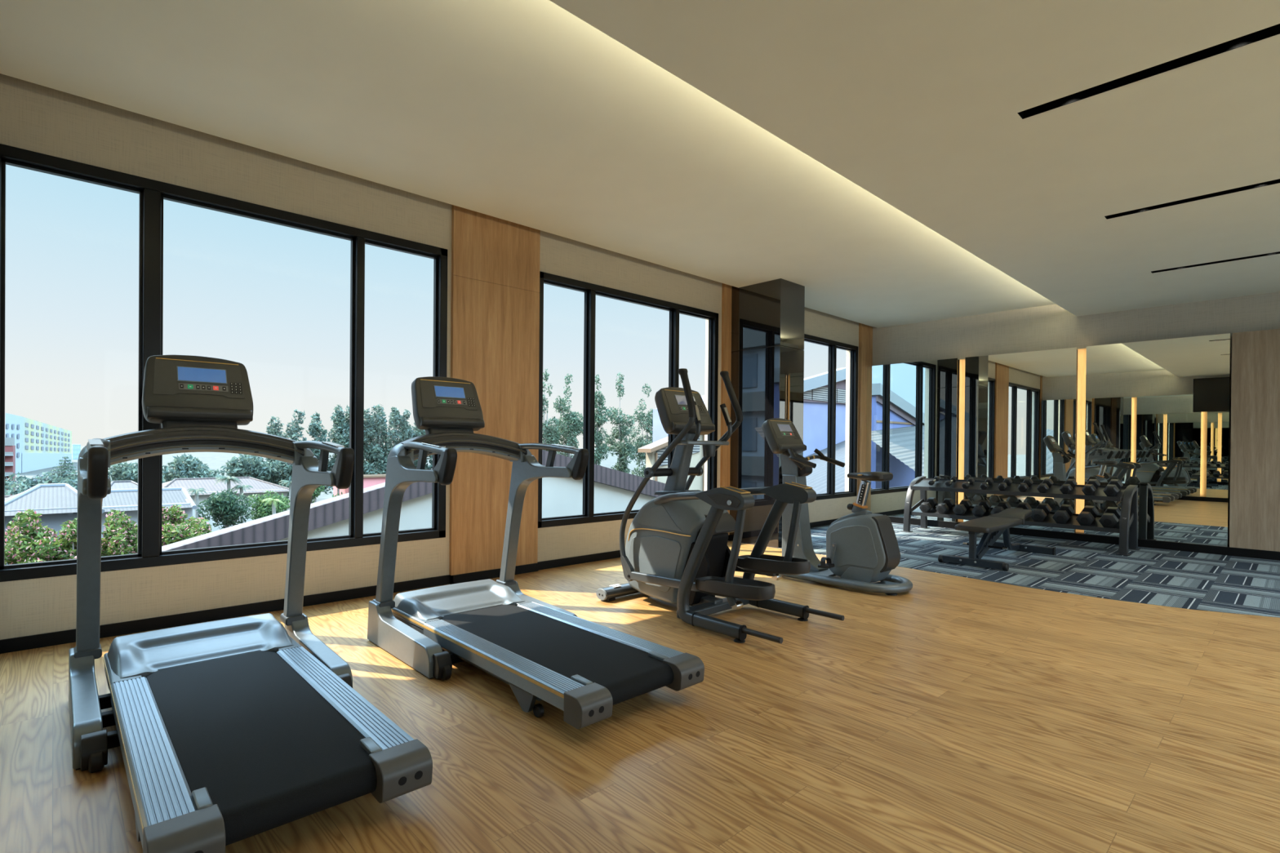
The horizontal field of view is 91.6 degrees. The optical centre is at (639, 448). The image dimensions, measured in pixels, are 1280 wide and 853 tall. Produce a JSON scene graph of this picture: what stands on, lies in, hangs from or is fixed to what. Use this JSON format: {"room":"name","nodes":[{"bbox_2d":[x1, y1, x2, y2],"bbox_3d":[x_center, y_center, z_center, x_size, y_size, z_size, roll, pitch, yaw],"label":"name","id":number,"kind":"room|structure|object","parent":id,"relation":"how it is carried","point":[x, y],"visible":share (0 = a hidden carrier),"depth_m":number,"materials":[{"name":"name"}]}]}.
{"room":"gym","nodes":[
{"label":"gym","id":0,"kind":"room"},
{"bbox_2d":[0,73,858,639],"bbox_3d":[0.039,-0.583,6.649,10.405,3.500,0.355,0,0,-43],"label":"wall","id":1,"kind":"structure","parent":0,"point":[35,117],"depth_m":4.21,"materials":[{"name":"beige paint"}]},
{"bbox_2d":[0,143,447,582],"bbox_3d":[-2.586,-0.456,4.215,2.667,2.355,0.106,0,0,-43],"label":"window","id":2,"kind":"structure","parent":1,"relation":"in","point":[152,193],"depth_m":3.84,"materials":[{"name":"black metal"}]},
{"bbox_2d":[0,518,838,653],"bbox_3d":[-0.006,1.070,6.555,9.820,0.095,0.062,0,0,-43],"label":"baseboard","id":3,"kind":"structure","parent":1,"relation":"attached to","point":[43,640],"depth_m":4.18,"materials":[{"name":"wood"}]},
{"bbox_2d":[448,204,540,575],"bbox_3d":[-1.238,-0.614,5.393,0.840,3.307,0.035,0,0,-43],"label":"wood panel","id":4,"kind":"object","parent":1,"relation":"attached to","point":[495,333],"visible":0.86,"depth_m":5.35,"materials":[{"name":"brown wood"}]},
{"bbox_2d":[537,271,718,528],"bbox_3d":[-0.040,-0.446,6.610,2.568,2.355,0.106,0,0,-43],"label":"window","id":5,"kind":"structure","parent":1,"relation":"in","point":[591,291],"depth_m":6.16,"materials":[{"name":"black metal"}]},
{"bbox_2d":[720,283,732,535],"bbox_3d":[1.039,-0.605,7.535,0.144,3.307,0.035,0,0,-43],"label":"wood panel","id":6,"kind":"object","parent":1,"relation":"attached to","point":[725,460],"visible":0.74,"depth_m":7.50,"materials":[{"name":"brown wood"}]},
{"bbox_2d":[804,333,857,500],"bbox_3d":[2.424,-0.436,8.928,2.643,2.355,0.106,0,0,-43],"label":"window","id":7,"kind":"structure","parent":1,"relation":"in","point":[833,345],"depth_m":9.34,"materials":[{"name":"black metal"}]},
{"bbox_2d":[857,322,872,495],"bbox_3d":[3.584,-0.606,9.918,0.360,3.285,0.050,0,0,-43],"label":"wood panel","id":8,"kind":"object","parent":1,"relation":"attached to","point":[865,331],"visible":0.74,"depth_m":9.82,"materials":[{"name":"brown wood"}]},
{"bbox_2d":[0,0,1055,328],"bbox_3d":[1.230,-2.097,5.463,10.105,0.340,3.015,0,0,-43],"label":"ceiling","id":9,"kind":"structure","parent":0,"point":[526,113],"depth_m":3.71,"materials":[{"name":"paint"}]},
{"bbox_2d":[0,541,1279,852],"bbox_3d":[2.284,1.177,3.536,9.020,0.050,7.600,0,0,-43],"label":"floor","id":10,"kind":"structure","parent":0,"point":[947,713],"depth_m":2.43,"materials":[{"name":"brown wood"}]},
{"bbox_2d":[68,355,432,852],"bbox_3d":[-1.566,0.338,2.415,0.930,1.572,1.952,0,0,-43],"label":"treadmill","id":11,"kind":"object","parent":10,"relation":"on","point":[228,731],"visible":1,"depth_m":2.36,"materials":[{"name":"grey paint"}]},
{"bbox_2d":[104,613,293,690],"bbox_3d":[-2.051,0.938,2.928,0.688,0.160,0.510,0,0,-43],"label":"hood","id":12,"kind":"object","parent":11,"relation":"attached to","point":[161,651],"depth_m":2.86,"materials":[{"name":"silver metal"}]},
{"bbox_2d":[367,376,704,728],"bbox_3d":[-0.626,0.342,3.286,0.930,1.572,1.952,0,0,-43],"label":"treadmill","id":13,"kind":"object","parent":10,"relation":"on","point":[582,668],"visible":1,"depth_m":3.31,"materials":[{"name":"grey paint"}]},
{"bbox_2d":[393,578,524,626],"bbox_3d":[-1.111,0.941,3.799,0.688,0.160,0.510,0,0,-43],"label":"hood","id":14,"kind":"object","parent":13,"relation":"attached to","point":[414,608],"depth_m":3.72,"materials":[{"name":"silver metal"}]},
{"bbox_2d":[595,368,844,644],"bbox_3d":[0.488,0.287,4.280,0.814,1.692,1.612,0,0,-43],"label":"elliptical trainer","id":15,"kind":"object","parent":10,"relation":"on","point":[676,550],"visible":1,"depth_m":4.25,"materials":[{"name":"grey paint"}]},
{"bbox_2d":[677,440,728,457],"bbox_3d":[0.431,-0.001,4.344,0.450,0.110,0.201,0,0,-43],"label":"handlebar","id":16,"kind":"object","parent":15,"relation":"on","point":[709,447],"depth_m":4.28,"materials":[{"name":"grey paint"}]},
{"bbox_2d":[761,417,912,595],"bbox_3d":[1.676,0.430,5.353,0.550,1.415,1.303,0,0,-43],"label":"exercise bike","id":17,"kind":"object","parent":10,"relation":"on","point":[862,547],"visible":0.92,"depth_m":5.15,"materials":[{"name":"grey paint"}]},
{"bbox_2d":[728,278,804,547],"bbox_3d":[1.513,-0.564,7.500,0.498,3.380,0.735,0,0,-43],"label":"pillar","id":18,"kind":"structure","parent":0,"point":[767,375],"depth_m":7.28,"materials":[{"name":"black glass"}]},
{"bbox_2d":[550,0,1279,316],"bbox_3d":[3.663,-1.847,2.875,10.105,0.300,4.805,0,0,-43],"label":"ceiling","id":19,"kind":"structure","parent":0,"point":[916,104],"depth_m":3.18,"materials":[{"name":"paint"}]},
{"bbox_2d":[1017,23,1279,119],"bbox_3d":[3.125,-1.726,1.964,0.090,0.057,3.413,0,0,-43],"label":"ceiling slot","id":20,"kind":"object","parent":19,"relation":"attached to","point":[1273,30],"visible":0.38,"depth_m":2.83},
{"bbox_2d":[1104,178,1279,218],"bbox_3d":[4.610,-1.720,3.360,0.090,0.057,3.413,0,0,-43],"label":"ceiling slot","id":21,"kind":"object","parent":19,"relation":"attached to","point":[1275,181],"visible":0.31,"depth_m":4.27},
{"bbox_2d":[1151,251,1279,273],"bbox_3d":[6.099,-1.714,4.761,0.090,0.057,3.413,0,0,-43],"label":"ceiling slot","id":22,"kind":"object","parent":19,"relation":"attached to","point":[1277,252],"visible":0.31,"depth_m":5.70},
{"bbox_2d":[728,522,1279,617],"bbox_3d":[4.979,1.187,6.071,3.790,0.052,7.600,0,0,-43],"label":"carpet","id":23,"kind":"structure","parent":0,"point":[1192,580],"depth_m":5.91,"materials":[{"name":"carpet"}]},
{"bbox_2d":[937,508,1055,571],"bbox_3d":[3.751,0.915,6.546,1.520,0.470,0.712,0,0,-43],"label":"weight bench","id":24,"kind":"object","parent":23,"relation":"on","point":[1000,522],"visible":1,"depth_m":6.26,"materials":[{"name":"black leather"}]},
{"bbox_2d":[900,475,1141,555],"bbox_3d":[4.690,0.777,7.880,0.695,0.745,2.502,0,0,-43],"label":"dumbbell rack","id":25,"kind":"object","parent":23,"relation":"on","point":[1126,526],"visible":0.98,"depth_m":7.45,"materials":[{"name":"metal"}]},
{"bbox_2d":[919,497,937,512],"bbox_3d":[3.953,0.769,8.528,0.316,0.193,0.146,0,0,-43],"label":"dumbbell","id":26,"kind":"object","parent":25,"relation":"on","point":[925,507],"visible":1,"depth_m":8.46,"materials":[{"name":"rubber"}]},
{"bbox_2d":[935,497,955,514],"bbox_3d":[4.104,0.770,8.368,0.318,0.196,0.148,0,0,-43],"label":"dumbbell","id":27,"kind":"object","parent":25,"relation":"on","point":[948,504],"visible":1,"depth_m":8.29,"materials":[{"name":"rubber"}]},
{"bbox_2d":[952,498,972,515],"bbox_3d":[4.254,0.771,8.208,0.321,0.199,0.151,0,0,-43],"label":"dumbbell","id":28,"kind":"object","parent":25,"relation":"on","point":[960,509],"visible":1,"depth_m":8.13,"materials":[{"name":"rubber"}]},
{"bbox_2d":[961,477,974,488],"bbox_3d":[4.300,0.451,8.161,0.270,0.133,0.085,0,0,-43],"label":"dumbbell","id":29,"kind":"object","parent":25,"relation":"on","point":[970,481],"visible":1,"depth_m":8.10,"materials":[{"name":"rubber"}]},
{"bbox_2d":[971,500,991,517],"bbox_3d":[4.413,0.771,8.039,0.324,0.202,0.154,0,0,-43],"label":"dumbbell","id":30,"kind":"object","parent":25,"relation":"on","point":[979,510],"visible":0.99,"depth_m":7.96,"materials":[{"name":"rubber"}]},
{"bbox_2d":[979,478,993,489],"bbox_3d":[4.453,0.450,7.998,0.276,0.141,0.093,0,0,-43],"label":"dumbbell","id":31,"kind":"object","parent":25,"relation":"on","point":[984,486],"visible":1,"depth_m":7.93,"materials":[{"name":"rubber"}]},
{"bbox_2d":[990,501,1011,514],"bbox_3d":[4.566,0.772,7.877,0.326,0.204,0.157,0,0,-43],"label":"dumbbell","id":32,"kind":"object","parent":25,"relation":"on","point":[1002,505],"visible":0.7,"depth_m":7.87,"materials":[{"name":"rubber"}]},
{"bbox_2d":[997,478,1012,490],"bbox_3d":[4.599,0.448,7.843,0.282,0.148,0.101,0,0,-43],"label":"dumbbell","id":33,"kind":"object","parent":25,"relation":"on","point":[1006,482],"visible":1,"depth_m":7.78,"materials":[{"name":"rubber"}]},
{"bbox_2d":[910,503,1119,533],"bbox_3d":[4.637,0.846,7.830,0.394,0.146,2.303,0,0,-43],"label":"shelf","id":34,"kind":"object","parent":25,"relation":"attached to","point":[1072,523],"depth_m":7.48,"materials":[{"name":"metal"}]},
{"bbox_2d":[910,478,1126,501],"bbox_3d":[4.640,0.496,7.828,0.394,0.146,2.303,0,0,-43],"label":"shelf","id":35,"kind":"object","parent":25,"relation":"attached to","point":[1054,491],"depth_m":7.71,"materials":[{"name":"metal"}]},
{"bbox_2d":[1014,502,1031,510],"bbox_3d":[4.718,0.773,7.715,0.328,0.207,0.160,0,0,-43],"label":"dumbbell","id":36,"kind":"object","parent":25,"relation":"on","point":[1022,505],"visible":0.41,"depth_m":7.74,"materials":[{"name":"rubber"}]},
{"bbox_2d":[1017,478,1033,492],"bbox_3d":[4.753,0.447,7.679,0.288,0.156,0.108,0,0,-43],"label":"dumbbell","id":37,"kind":"object","parent":25,"relation":"on","point":[1027,482],"visible":1,"depth_m":7.61,"materials":[{"name":"rubber"}]},
{"bbox_2d":[1030,502,1051,522],"bbox_3d":[4.866,0.774,7.558,0.330,0.210,0.162,0,0,-43],"label":"dumbbell","id":38,"kind":"object","parent":25,"relation":"on","point":[1042,511],"visible":0.98,"depth_m":7.48,"materials":[{"name":"rubber"}]},
{"bbox_2d":[1036,478,1053,493],"bbox_3d":[4.897,0.446,7.526,0.294,0.164,0.116,0,0,-43],"label":"dumbbell","id":39,"kind":"object","parent":25,"relation":"on","point":[1042,487],"visible":1,"depth_m":7.46,"materials":[{"name":"rubber"}]},
{"bbox_2d":[1052,504,1075,524],"bbox_3d":[5.026,0.775,7.388,0.333,0.213,0.165,0,0,-43],"label":"dumbbell","id":40,"kind":"object","parent":25,"relation":"on","point":[1064,513],"visible":1,"depth_m":7.31,"materials":[{"name":"rubber"}]},
{"bbox_2d":[1059,479,1077,493],"bbox_3d":[5.059,0.444,7.354,0.299,0.171,0.123,0,0,-43],"label":"dumbbell","id":41,"kind":"object","parent":25,"relation":"on","point":[1066,488],"visible":1,"depth_m":7.28,"materials":[{"name":"rubber"}]},
{"bbox_2d":[1075,505,1098,526],"bbox_3d":[5.186,0.776,7.218,0.335,0.216,0.168,0,0,-43],"label":"dumbbell","id":42,"kind":"object","parent":25,"relation":"on","point":[1088,514],"visible":1,"depth_m":7.14,"materials":[{"name":"rubber"}]},
{"bbox_2d":[1081,479,1100,495],"bbox_3d":[5.210,0.443,7.193,0.305,0.179,0.131,0,0,-43],"label":"dumbbell","id":43,"kind":"object","parent":25,"relation":"on","point":[1089,489],"visible":1,"depth_m":7.12,"materials":[{"name":"rubber"}]},
{"bbox_2d":[1098,506,1120,528],"bbox_3d":[5.335,0.777,7.059,0.337,0.218,0.171,0,0,-43],"label":"dumbbell","id":44,"kind":"object","parent":25,"relation":"on","point":[1110,517],"visible":0.98,"depth_m":6.97,"materials":[{"name":"rubber"}]},
{"bbox_2d":[1102,479,1123,497],"bbox_3d":[5.351,0.442,7.043,0.311,0.186,0.138,0,0,-43],"label":"dumbbell","id":45,"kind":"object","parent":25,"relation":"on","point":[1113,486],"visible":1,"depth_m":6.96,"materials":[{"name":"rubber"}]},
{"bbox_2d":[872,291,1279,545],"bbox_3d":[6.356,-0.506,7.344,0.150,3.450,7.600,0,0,-43],"label":"wall","id":46,"kind":"structure","parent":0,"point":[1051,326],"depth_m":8.12,"materials":[{"name":"beige paint"}]},
{"bbox_2d":[866,358,959,522],"bbox_3d":[4.129,-0.128,9.465,0.185,2.348,1.362,0,0,-43],"label":"wall mirror","id":47,"kind":"object","parent":46,"relation":"attached to","point":[913,410],"visible":0.79,"depth_m":9.39,"materials":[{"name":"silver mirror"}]},
{"bbox_2d":[957,359,964,522],"bbox_3d":[4.669,-0.116,8.968,0.080,2.338,0.123,0,0,-43],"label":"wood fin","id":48,"kind":"object","parent":46,"relation":"attached to","point":[962,362],"visible":0.43,"depth_m":8.96,"materials":[{"name":"brown wood"}]},
{"bbox_2d":[963,346,1077,533],"bbox_3d":[5.119,-0.115,8.413,0.185,2.348,1.321,0,0,-43],"label":"wall mirror","id":49,"kind":"object","parent":46,"relation":"attached to","point":[1020,408],"visible":0.86,"depth_m":8.30,"materials":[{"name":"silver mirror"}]},
{"bbox_2d":[1075,348,1086,533],"bbox_3d":[5.644,-0.103,7.932,0.080,2.338,0.120,0,0,-43],"label":"wood fin","id":50,"kind":"object","parent":46,"relation":"attached to","point":[1082,353],"visible":0.64,"depth_m":7.92,"materials":[{"name":"brown wood"}]},
{"bbox_2d":[888,515,1279,560],"bbox_3d":[6.228,1.122,7.211,0.210,0.093,7.550,0,0,-43],"label":"baseboard","id":51,"kind":"structure","parent":46,"relation":"attached to","point":[1220,550],"depth_m":7.37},
{"bbox_2d":[1084,333,1230,546],"bbox_3d":[6.088,-0.101,7.383,0.185,2.348,1.309,0,0,-43],"label":"wall mirror","id":52,"kind":"object","parent":46,"relation":"attached to","point":[1157,411],"visible":1,"depth_m":7.23,"materials":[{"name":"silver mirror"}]},
{"bbox_2d":[1229,328,1279,551],"bbox_3d":[7.690,-0.079,5.679,0.185,2.348,3.338,0,0,-43],"label":"wood panel","id":53,"kind":"object","parent":46,"relation":"attached to","point":[1255,449],"visible":1,"depth_m":6.69,"materials":[{"name":"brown wood"}]},
{"label":"outside","id":54,"kind":"structure","parent":0,"visible":0},
{"bbox_2d":[15,446,645,510],"bbox_3d":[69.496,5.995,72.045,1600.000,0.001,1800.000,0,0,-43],"label":"ground","id":55,"kind":"structure","parent":54,"point":[215,460],"depth_m":188.11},
{"bbox_2d":[4,437,15,495],"bbox_3d":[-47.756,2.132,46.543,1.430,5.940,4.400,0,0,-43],"label":"building","id":56,"kind":"structure","parent":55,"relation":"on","point":[10,447],"depth_m":45.54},
{"bbox_2d":[4,509,62,564],"bbox_3d":[-9.767,3.285,9.858,0.949,4.665,1.615,0,0,-43],"label":"flowering tree","id":57,"kind":"object","parent":55,"relation":"on","point":[29,540],"visible":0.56,"depth_m":9.69,"materials":[{"name":"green plant"}]},
{"bbox_2d":[5,413,71,473],"bbox_3d":[-128.954,1.022,135.179,9.150,14.660,80.000,0,0,-43],"label":"apartment block","id":58,"kind":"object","parent":55,"relation":"on","point":[38,445],"visible":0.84,"depth_m":120.83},
{"bbox_2d":[13,472,77,488],"bbox_3d":[-44.324,3.399,47.794,5.244,3.452,3.563,0,0,-43],"label":"leafy tree","id":59,"kind":"object","parent":55,"relation":"on","point":[34,480],"visible":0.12,"depth_m":46.49,"materials":[{"name":"green plant"}]},
{"bbox_2d":[4,483,105,564],"bbox_3d":[-16.701,3.248,17.471,2.342,4.540,5.025,0,0,-43],"label":"house","id":60,"kind":"structure","parent":55,"relation":"on","point":[54,501],"depth_m":16.27,"materials":[{"name":"grey tile"}]},
{"bbox_2d":[44,456,77,481],"bbox_3d":[-43.993,2.832,47.652,2.600,4.595,2.657,0,0,-43],"label":"conifer","id":61,"kind":"object","parent":55,"relation":"on","point":[64,469],"visible":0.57,"depth_m":47.42,"materials":[{"name":"green plant"}]},
{"bbox_2d":[71,444,80,459],"bbox_3d":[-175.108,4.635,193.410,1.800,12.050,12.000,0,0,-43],"label":"glass tower","id":62,"kind":"structure","parent":55,"relation":"on","point":[76,448],"depth_m":188.98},
{"bbox_2d":[52,517,102,560],"bbox_3d":[-9.329,3.341,10.298,0.653,4.556,1.371,0,0,-40],"label":"flowering tree","id":63,"kind":"object","parent":55,"relation":"on","point":[68,535],"visible":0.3,"depth_m":10.01,"materials":[{"name":"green plant"}]},
{"bbox_2d":[101,509,137,556],"bbox_3d":[-8.971,3.333,10.854,0.843,4.574,1.399,0,0,-43],"label":"flowering tree","id":64,"kind":"object","parent":55,"relation":"on","point":[119,540],"visible":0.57,"depth_m":10.63,"materials":[{"name":"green plant"}]},
{"bbox_2d":[111,480,137,488],"bbox_3d":[-25.402,3.470,30.779,2.114,3.810,4.722,0,0,-43],"label":"house","id":65,"kind":"structure","parent":55,"relation":"on","point":[130,484],"depth_m":30.27,"materials":[{"name":"white tile"}]},
{"bbox_2d":[66,487,196,540],"bbox_3d":[-15.282,3.359,18.609,2.759,4.330,4.315,0,0,-43],"label":"house","id":66,"kind":"structure","parent":55,"relation":"on","point":[122,500],"depth_m":17.97,"materials":[{"name":"grey tile"}]},
{"bbox_2d":[107,461,164,483],"bbox_3d":[-34.493,2.994,42.493,3.161,4.487,3.367,0,0,-43],"label":"leafy tree","id":67,"kind":"object","parent":55,"relation":"on","point":[130,472],"visible":0.5,"depth_m":41.87,"materials":[{"name":"green plant"}]},
{"bbox_2d":[4,469,333,495],"bbox_3d":[-29.369,3.043,58.650,55.273,3.358,8.064,0,0,-43],"label":"treeline","id":68,"kind":"object","parent":55,"relation":"on","point":[9,485],"visible":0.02,"depth_m":44.75,"materials":[{"name":"green plant"}]},
{"bbox_2d":[161,504,212,546],"bbox_3d":[-8.271,3.304,11.217,1.054,4.641,1.602,0,0,-43],"label":"flowering tree","id":69,"kind":"object","parent":55,"relation":"on","point":[175,529],"visible":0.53,"depth_m":10.93,"materials":[{"name":"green plant"}]},
{"bbox_2d":[162,453,220,481],"bbox_3d":[-27.660,2.751,38.316,3.226,5.134,3.232,0,0,-43],"label":"leafy tree","id":70,"kind":"object","parent":55,"relation":"on","point":[184,466],"visible":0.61,"depth_m":37.76,"materials":[{"name":"green plant"}]},
{"bbox_2d":[187,488,207,519],"bbox_3d":[-19.217,3.577,26.990,0.870,3.746,0.867,0,0,-43],"label":"palm tree","id":71,"kind":"object","parent":55,"relation":"on","point":[196,491],"visible":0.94,"depth_m":26.94,"materials":[{"name":"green plant"}]},
{"bbox_2d":[195,488,252,529],"bbox_3d":[-17.737,3.602,26.549,1.922,3.722,2.242,0,0,-43],"label":"leafy tree","id":72,"kind":"object","parent":55,"relation":"on","point":[224,507],"visible":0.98,"depth_m":26.22,"materials":[{"name":"green plant"}]},
{"bbox_2d":[162,476,288,532],"bbox_3d":[-23.885,3.491,35.222,6.504,3.750,6.330,0,0,-43],"label":"house","id":73,"kind":"structure","parent":55,"relation":"on","point":[259,486],"depth_m":33.93,"materials":[{"name":"ceramic"}]},
{"bbox_2d":[214,475,244,526],"bbox_3d":[-18.929,3.341,28.639,1.318,4.207,1.324,0,0,-43],"label":"palm tree","id":74,"kind":"object","parent":55,"relation":"on","point":[228,478],"visible":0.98,"depth_m":28.58,"materials":[{"name":"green plant"}]},
{"bbox_2d":[231,484,253,524],"bbox_3d":[-18.567,3.559,28.989,1.105,3.773,1.098,0,0,-43],"label":"palm tree","id":75,"kind":"object","parent":55,"relation":"on","point":[242,488],"visible":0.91,"depth_m":28.93,"materials":[{"name":"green plant"}]},
{"bbox_2d":[219,453,279,483],"bbox_3d":[-25.780,2.740,41.378,3.700,5.158,3.002,0,0,-43],"label":"leafy tree","id":76,"kind":"object","parent":55,"relation":"on","point":[248,465],"visible":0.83,"depth_m":40.67,"materials":[{"name":"green plant"}]},
{"bbox_2d":[245,490,290,519],"bbox_3d":[-16.729,3.647,28.084,1.892,3.634,1.986,0,0,-43],"label":"leafy tree","id":77,"kind":"object","parent":55,"relation":"on","point":[261,510],"visible":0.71,"depth_m":27.72,"materials":[{"name":"green plant"}]},
{"bbox_2d":[261,497,284,515],"bbox_3d":[-14.997,3.749,25.480,1.011,3.491,1.011,0,0,-43],"label":"palm tree","id":78,"kind":"object","parent":55,"relation":"on","point":[274,501],"visible":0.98,"depth_m":25.42,"materials":[{"name":"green plant"}]},
{"bbox_2d":[264,416,288,498],"bbox_3d":[-25.668,1.491,44.174,1.889,7.633,2.907,0,0,-43],"label":"tree","id":79,"kind":"object","parent":55,"relation":"on","point":[273,429],"visible":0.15,"depth_m":44.02,"materials":[{"name":"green plant"}]},
{"bbox_2d":[267,460,292,494],"bbox_3d":[-23.485,2.777,42.395,2.495,5.114,3.342,1,0,3],"label":"leafy tree","id":80,"kind":"object","parent":55,"relation":"on","point":[284,472],"visible":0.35,"depth_m":41.27,"materials":[{"name":"green plant"}]},
{"bbox_2d":[279,480,291,508],"bbox_3d":[-17.575,3.501,31.291,1.146,3.885,1.133,0,0,-43],"label":"palm tree","id":81,"kind":"object","parent":55,"relation":"on","point":[285,482],"visible":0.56,"depth_m":31.23,"materials":[{"name":"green plant"}]},
{"bbox_2d":[282,408,306,484],"bbox_3d":[-24.957,1.209,45.022,2.362,8.202,2.474,1,0,24],"label":"tree","id":82,"kind":"object","parent":55,"relation":"on","point":[293,434],"visible":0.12,"depth_m":45.06,"materials":[{"name":"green plant"}]},
{"bbox_2d":[311,485,324,503],"bbox_3d":[-18.947,3.312,35.545,1.802,4.192,2.027,0,0,-15],"label":"leafy tree","id":83,"kind":"object","parent":55,"relation":"on","point":[318,490],"visible":0.09,"depth_m":35.61,"materials":[{"name":"green plant"}]},
{"bbox_2d":[306,412,331,502],"bbox_3d":[-24.041,1.242,45.783,2.296,8.143,2.868,0,0,-43],"label":"tree","id":84,"kind":"object","parent":55,"relation":"on","point":[314,428],"visible":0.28,"depth_m":45.57,"materials":[{"name":"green plant"}]},
{"bbox_2d":[327,404,349,496],"bbox_3d":[-22.674,0.963,46.933,2.679,8.712,2.074,1,0,27],"label":"tree","id":85,"kind":"object","parent":55,"relation":"on","point":[337,437],"visible":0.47,"depth_m":46.59,"materials":[{"name":"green plant"}]},
{"bbox_2d":[340,404,364,448],"bbox_3d":[-22.092,0.975,47.473,2.132,8.694,2.382,0,0,-14],"label":"tree","id":86,"kind":"object","parent":55,"relation":"on","point":[347,415],"visible":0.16,"depth_m":47.29,"materials":[{"name":"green plant"}]},
{"bbox_2d":[333,473,386,496],"bbox_3d":[-21.118,3.634,48.556,3.800,3.380,6.400,0,0,-43],"label":"shed","id":87,"kind":"object","parent":55,"relation":"on","point":[369,480],"visible":0.11,"depth_m":46.00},
{"bbox_2d":[363,408,377,474],"bbox_3d":[-21.252,1.065,48.239,2.251,8.520,2.762,0,0,-43],"label":"tree","id":88,"kind":"object","parent":55,"relation":"on","point":[367,466],"visible":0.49,"depth_m":48.06,"materials":[{"name":"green plant"}]},
{"bbox_2d":[366,403,391,474],"bbox_3d":[-20.425,0.875,49.033,2.317,8.908,2.688,0,0,-4],"label":"tree","id":89,"kind":"object","parent":55,"relation":"on","point":[380,423],"visible":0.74,"depth_m":48.59,"materials":[{"name":"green plant"}]},
{"bbox_2d":[381,407,404,462],"bbox_3d":[-19.659,0.988,49.788,2.378,8.687,2.632,0,0,-43],"label":"tree","id":90,"kind":"object","parent":55,"relation":"on","point":[393,420],"visible":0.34,"depth_m":49.56,"materials":[{"name":"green plant"}]},
{"bbox_2d":[398,408,417,467],"bbox_3d":[-18.971,1.068,50.515,2.255,8.531,2.606,0,0,-43],"label":"tree","id":91,"kind":"object","parent":55,"relation":"on","point":[406,428],"visible":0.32,"depth_m":50.17,"materials":[{"name":"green plant"}]},
{"bbox_2d":[410,422,430,469],"bbox_3d":[-18.195,0.985,51.279,2.717,8.704,2.161,1,0,19],"label":"tree","id":92,"kind":"object","parent":55,"relation":"on","point":[419,432],"visible":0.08,"depth_m":51.05,"materials":[{"name":"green plant"}]},
{"bbox_2d":[161,449,688,551],"bbox_3d":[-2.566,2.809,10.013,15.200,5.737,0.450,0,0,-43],"label":"gabled building","id":93,"kind":"structure","parent":55,"relation":"on","point":[614,490],"depth_m":9.04,"materials":[{"name":"paint"}]},
{"bbox_2d":[542,368,559,451],"bbox_3d":[-5.354,0.560,34.564,1.724,9.944,1.662,0,0,-43],"label":"eucalyptus tree","id":94,"kind":"object","parent":55,"relation":"on","point":[549,437],"visible":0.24,"depth_m":34.42,"materials":[{"name":"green plant"}]},
{"bbox_2d":[553,373,583,457],"bbox_3d":[-4.108,0.628,35.787,2.211,9.818,2.184,0,0,-43],"label":"eucalyptus tree","id":95,"kind":"object","parent":55,"relation":"on","point":[572,426],"visible":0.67,"depth_m":35.54,"materials":[{"name":"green plant"}]},
{"bbox_2d":[578,373,610,466],"bbox_3d":[-2.667,0.564,36.978,1.980,9.959,1.847,0,0,-43],"label":"eucalyptus tree","id":96,"kind":"object","parent":55,"relation":"on","point":[599,418],"visible":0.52,"depth_m":36.90,"materials":[{"name":"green plant"}]},
{"bbox_2d":[604,372,636,473],"bbox_3d":[-1.185,0.424,38.333,2.044,10.252,2.188,0,0,-14],"label":"eucalyptus tree","id":97,"kind":"object","parent":55,"relation":"on","point":[624,451],"visible":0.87,"depth_m":38.12,"materials":[{"name":"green plant"}]},
{"bbox_2d":[627,382,653,477],"bbox_3d":[0.429,0.666,39.964,2.552,9.780,2.305,0,0,-43],"label":"eucalyptus tree","id":98,"kind":"object","parent":55,"relation":"on","point":[649,421],"visible":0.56,"depth_m":39.77,"materials":[{"name":"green plant"}]},
{"bbox_2d":[637,435,704,491],"bbox_3d":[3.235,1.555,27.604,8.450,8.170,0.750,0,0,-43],"label":"building","id":99,"kind":"structure","parent":55,"relation":"on","point":[653,451],"depth_m":25.38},
{"bbox_2d":[655,446,667,466],"bbox_3d":[1.074,0.261,25.411,1.150,0.960,0.060,0,0,-43],"label":"vent","id":100,"kind":"object","parent":99,"relation":"attached to","point":[659,452],"depth_m":25.22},
{"bbox_2d":[692,436,699,453],"bbox_3d":[2.134,-0.169,26.402,1.150,0.960,0.060,0,0,-43],"label":"vent","id":101,"kind":"object","parent":99,"relation":"attached to","point":[696,447],"depth_m":26.64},
{"bbox_2d":[653,367,845,457],"bbox_3d":[10.826,0.657,38.475,20.500,9.990,8.400,0,0,-43],"label":"building","id":102,"kind":"structure","parent":55,"relation":"on","point":[815,387],"depth_m":31.66,"materials":[{"name":"paint"}]},
{"bbox_2d":[803,389,811,399],"bbox_3d":[7.618,-2.794,30.078,2.300,0.720,0.130,0,0,-43],"label":"vent","id":103,"kind":"object","parent":102,"relation":"attached to","point":[807,394],"depth_m":30.57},
{"bbox_2d":[812,386,836,402],"bbox_3d":[9.366,-2.787,31.722,2.300,0.720,0.130,0,0,-43],"label":"vent","id":104,"kind":"object","parent":102,"relation":"attached to","point":[820,394],"depth_m":31.40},
{"bbox_2d":[836,388,845,403],"bbox_3d":[11.114,-2.780,33.367,2.300,0.720,0.130,0,0,-43],"label":"vent","id":105,"kind":"object","parent":102,"relation":"attached to","point":[841,393],"depth_m":32.79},
{"bbox_2d":[804,440,845,493],"bbox_3d":[8.613,1.688,25.902,6.833,8.015,31.130,1,0,20],"label":"shed","id":106,"kind":"object","parent":55,"relation":"on","point":[817,479],"visible":0.02,"depth_m":19.34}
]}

